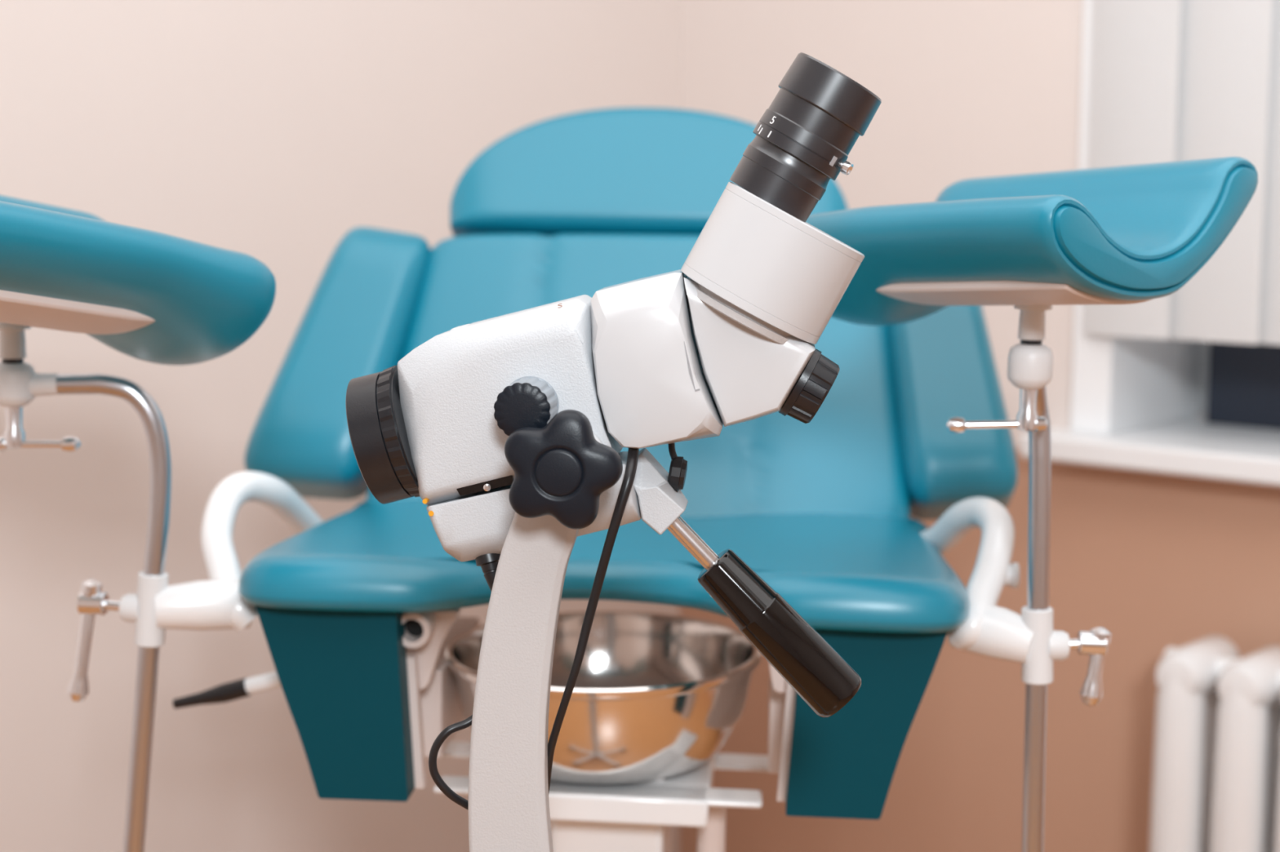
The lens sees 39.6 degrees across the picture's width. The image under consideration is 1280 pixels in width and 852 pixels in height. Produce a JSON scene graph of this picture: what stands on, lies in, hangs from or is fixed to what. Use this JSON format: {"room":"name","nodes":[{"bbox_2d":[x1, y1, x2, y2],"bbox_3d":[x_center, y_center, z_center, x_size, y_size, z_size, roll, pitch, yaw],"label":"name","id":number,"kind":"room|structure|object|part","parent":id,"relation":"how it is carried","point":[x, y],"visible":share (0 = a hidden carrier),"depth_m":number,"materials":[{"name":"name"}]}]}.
{"room":"gynecological examination room","nodes":[
{"label":"gynecological examination room","id":0,"kind":"room"},
{"bbox_2d":[0,0,680,851],"bbox_3d":[-1.686,-0.301,1.374,0.400,2.750,4.800,6,10,42],"label":"wall","id":1,"kind":"structure","parent":0,"point":[270,131],"depth_m":2.36,"materials":[{"name":"beige paint"}]},
{"bbox_2d":[678,0,1279,851],"bbox_3d":[1.763,-0.350,1.763,5.000,2.750,0.400,6,10,42],"label":"wall","id":2,"kind":"structure","parent":0,"point":[1157,562],"depth_m":2.63,"materials":[{"name":"beige paint"}]},
{"bbox_2d":[1070,0,1200,434],"bbox_3d":[1.329,-0.666,2.028,1.650,1.470,0.292,6,10,42],"label":"window frame","id":3,"kind":"structure","parent":2,"relation":"attached to","point":[1119,384],"depth_m":2.54,"materials":[{"name":"white plastic"}]},
{"bbox_2d":[1019,416,1279,486],"bbox_3d":[1.304,0.084,2.096,1.730,0.036,0.365,6,10,42],"label":"window sill","id":4,"kind":"structure","parent":2,"relation":"on","point":[1193,446],"depth_m":2.43,"materials":[{"name":"white plastic"}]},
{"bbox_2d":[1206,342,1279,430],"bbox_3d":[0.964,-0.102,2.544,0.300,0.220,0.035,6,10,42],"label":"window pane","id":5,"kind":"object","parent":4,"relation":"on","point":[1244,379],"visible":0.55,"depth_m":2.60,"materials":[{"name":"black glass"}]},
{"bbox_2d":[1082,0,1279,345],"bbox_3d":[1.230,-0.750,1.891,1.649,1.388,0.050,6,10,42],"label":"vertical blind","id":6,"kind":"object","parent":2,"relation":"attached to","point":[1171,80],"visible":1,"depth_m":2.37,"materials":[{"name":"white fabric"}]},
{"bbox_2d":[1197,341,1209,416],"bbox_3d":[1.450,-0.663,2.163,1.550,1.430,0.070,6,10,42],"label":"window","id":7,"kind":"structure","parent":2,"relation":"in","point":[1205,345],"depth_m":2.72,"materials":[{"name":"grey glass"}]},
{"bbox_2d":[1149,635,1279,851],"bbox_3d":[1.032,0.650,2.151,0.845,0.669,0.193,6,10,42],"label":"radiator","id":8,"kind":"object","parent":2,"relation":"attached to","point":[1215,775],"visible":1,"depth_m":2.30,"materials":[{"name":"white metal"}]},
{"bbox_3d":[0.157,1.288,0.174,7.195,0.100,7.210,0,7,0],"label":"floor","id":9,"kind":"structure","parent":0,"visible":0},
{"bbox_2d":[345,52,881,851],"bbox_3d":[-0.081,0.437,1.153,0.566,1.342,0.538,0,7,0],"label":"colposcope","id":10,"kind":"object","parent":9,"relation":"on","point":[512,430],"visible":1,"depth_m":1.13,"materials":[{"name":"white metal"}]},
{"bbox_3d":[-0.074,0.177,1.145,0.074,0.271,0.017,1,7,5],"label":"support arm","id":11,"kind":"part","parent":10,"relation":"part of"},
{"bbox_3d":[-0.046,0.026,1.077,0.072,0.073,0.022,1,7,5],"label":"star knob","id":12,"kind":"part","parent":10,"relation":"part of","materials":[{"name":"black plastic"}]},
{"bbox_3d":[0.034,0.076,1.169,0.042,0.043,0.012,1,7,5],"label":"handle rod","id":13,"kind":"part","parent":10,"relation":"part of","materials":[{"name":"silver metal"}]},
{"bbox_3d":[0.104,-0.028,1.153,0.028,0.044,0.048,0,7,0],"label":"zoom knob","id":14,"kind":"part","parent":10,"relation":"part of","materials":[{"name":"black plastic"}]},
{"bbox_2d":[0,106,1257,851],"bbox_3d":[-0.081,0.368,1.663,1.094,1.353,0.962,2,7,4],"label":"chair","id":15,"kind":"object","parent":9,"relation":"on","point":[357,610],"visible":0.86,"depth_m":1.49,"materials":[{"name":"leather"}]},
{"bbox_3d":[-0.497,0.002,1.463,0.074,0.041,0.017,2,7,4],"label":"joint lever","id":16,"kind":"part","parent":15,"relation":"part of","materials":[{"name":"silver metal"}]},
{"bbox_2d":[28,373,57,396],"bbox_3d":[-0.492,-0.034,1.461,0.031,0.022,0.022,2,7,4],"label":"socket","id":17,"kind":"object","parent":15,"relation":"attached to","point":[39,384],"depth_m":1.45,"materials":[{"name":"white plastic"}]},
{"bbox_2d":[0,289,155,334],"bbox_3d":[-0.456,-0.089,1.300,0.106,0.056,0.210,5,9,37],"label":"tray","id":18,"kind":"object","parent":15,"relation":"on","point":[88,312],"depth_m":1.29,"materials":[{"name":"white plastic"}]},
{"bbox_3d":[-0.467,0.181,1.499,0.035,0.106,0.019,2,7,4],"label":"clamp handle","id":19,"kind":"part","parent":15,"relation":"part of","materials":[{"name":"silver metal"}]},
{"bbox_3d":[-0.347,0.101,1.657,0.081,0.123,0.345,2,7,4],"label":"hand rail","id":20,"kind":"part","parent":15,"relation":"part of","materials":[{"name":"white paint"}]},
{"bbox_3d":[-0.273,0.215,1.597,0.165,0.052,0.019,0,7,-2],"label":"lever rod","id":21,"kind":"part","parent":15,"relation":"part of","materials":[{"name":"white paint"}]},
{"bbox_2d":[244,226,431,500],"bbox_3d":[-0.323,-0.070,1.940,0.174,0.292,0.203,2,7,4],"label":"cushion","id":22,"kind":"object","parent":15,"relation":"on","point":[369,307],"depth_m":1.89,"materials":[{"name":"leather"}]},
{"bbox_2d":[401,611,437,648],"bbox_3d":[-0.181,0.156,1.584,0.031,0.031,0.220,1,7,4],"label":"socket","id":23,"kind":"object","parent":15,"relation":"attached to","point":[419,629],"depth_m":1.48,"materials":[{"name":"white plastic"}]},
{"bbox_3d":[-0.178,0.240,1.655,0.024,0.080,0.200,2,7,4],"label":"frame plate","id":24,"kind":"part","parent":15,"relation":"part of","materials":[{"name":"white metal"}]},
{"bbox_2d":[444,611,760,784],"bbox_3d":[-0.033,0.249,1.615,0.285,0.099,0.285,0,7,0],"label":"basin","id":25,"kind":"object","parent":15,"relation":"on","point":[655,695],"visible":0.72,"depth_m":1.54,"materials":[{"name":"metal"}]},
{"bbox_2d":[238,500,969,633],"bbox_3d":[-0.018,0.118,1.647,0.614,0.068,0.478,2,7,4],"label":"seat cushion","id":26,"kind":"object","parent":15,"relation":"on","point":[845,566],"depth_m":1.49,"materials":[{"name":"leather"}]},
{"bbox_2d":[365,233,910,519],"bbox_3d":[0.003,-0.036,1.904,0.568,0.335,0.214,2,7,4],"label":"cushion","id":27,"kind":"object","parent":15,"relation":"on","point":[852,459],"depth_m":1.87,"materials":[{"name":"leather"}]},
{"bbox_2d":[449,106,848,236],"bbox_3d":[0.013,-0.279,1.998,0.444,0.158,0.120,2,7,4],"label":"cushion","id":28,"kind":"object","parent":15,"relation":"on","point":[633,171],"depth_m":1.97,"materials":[{"name":"leather"}]},
{"bbox_3d":[0.131,0.249,1.632,0.024,0.080,0.200,2,7,4],"label":"frame plate","id":29,"kind":"part","parent":15,"relation":"part of","materials":[{"name":"white metal"}]},
{"bbox_2d":[888,305,1017,519],"bbox_3d":[0.327,-0.037,1.886,0.136,0.267,0.190,2,7,4],"label":"cushion","id":30,"kind":"object","parent":15,"relation":"on","point":[942,367],"depth_m":1.83,"materials":[{"name":"leather"}]},
{"bbox_3d":[0.289,0.113,1.604,0.075,0.102,0.351,0,7,0],"label":"hand rail","id":31,"kind":"part","parent":15,"relation":"part of","materials":[{"name":"white paint"}]},
{"bbox_3d":[0.279,-0.013,1.385,0.078,0.040,0.016,2,7,4],"label":"joint lever","id":32,"kind":"part","parent":15,"relation":"part of","materials":[{"name":"silver metal"}]},
{"bbox_3d":[0.312,0.127,1.511,0.020,0.022,0.022,2,7,4],"label":"rail knob","id":33,"kind":"part","parent":15,"relation":"part of","materials":[{"name":"white plastic"}]},
{"bbox_2d":[875,280,1152,306],"bbox_3d":[0.276,-0.105,1.355,0.106,0.034,0.210,-5,9,-37],"label":"tray","id":34,"kind":"object","parent":15,"relation":"on","point":[888,293],"depth_m":1.30,"materials":[{"name":"white plastic"}]},
{"bbox_3d":[0.365,0.194,1.434,0.026,0.065,0.019,2,7,4],"label":"clamp handle","id":35,"kind":"part","parent":15,"relation":"part of","materials":[{"name":"silver metal"}]}
]}

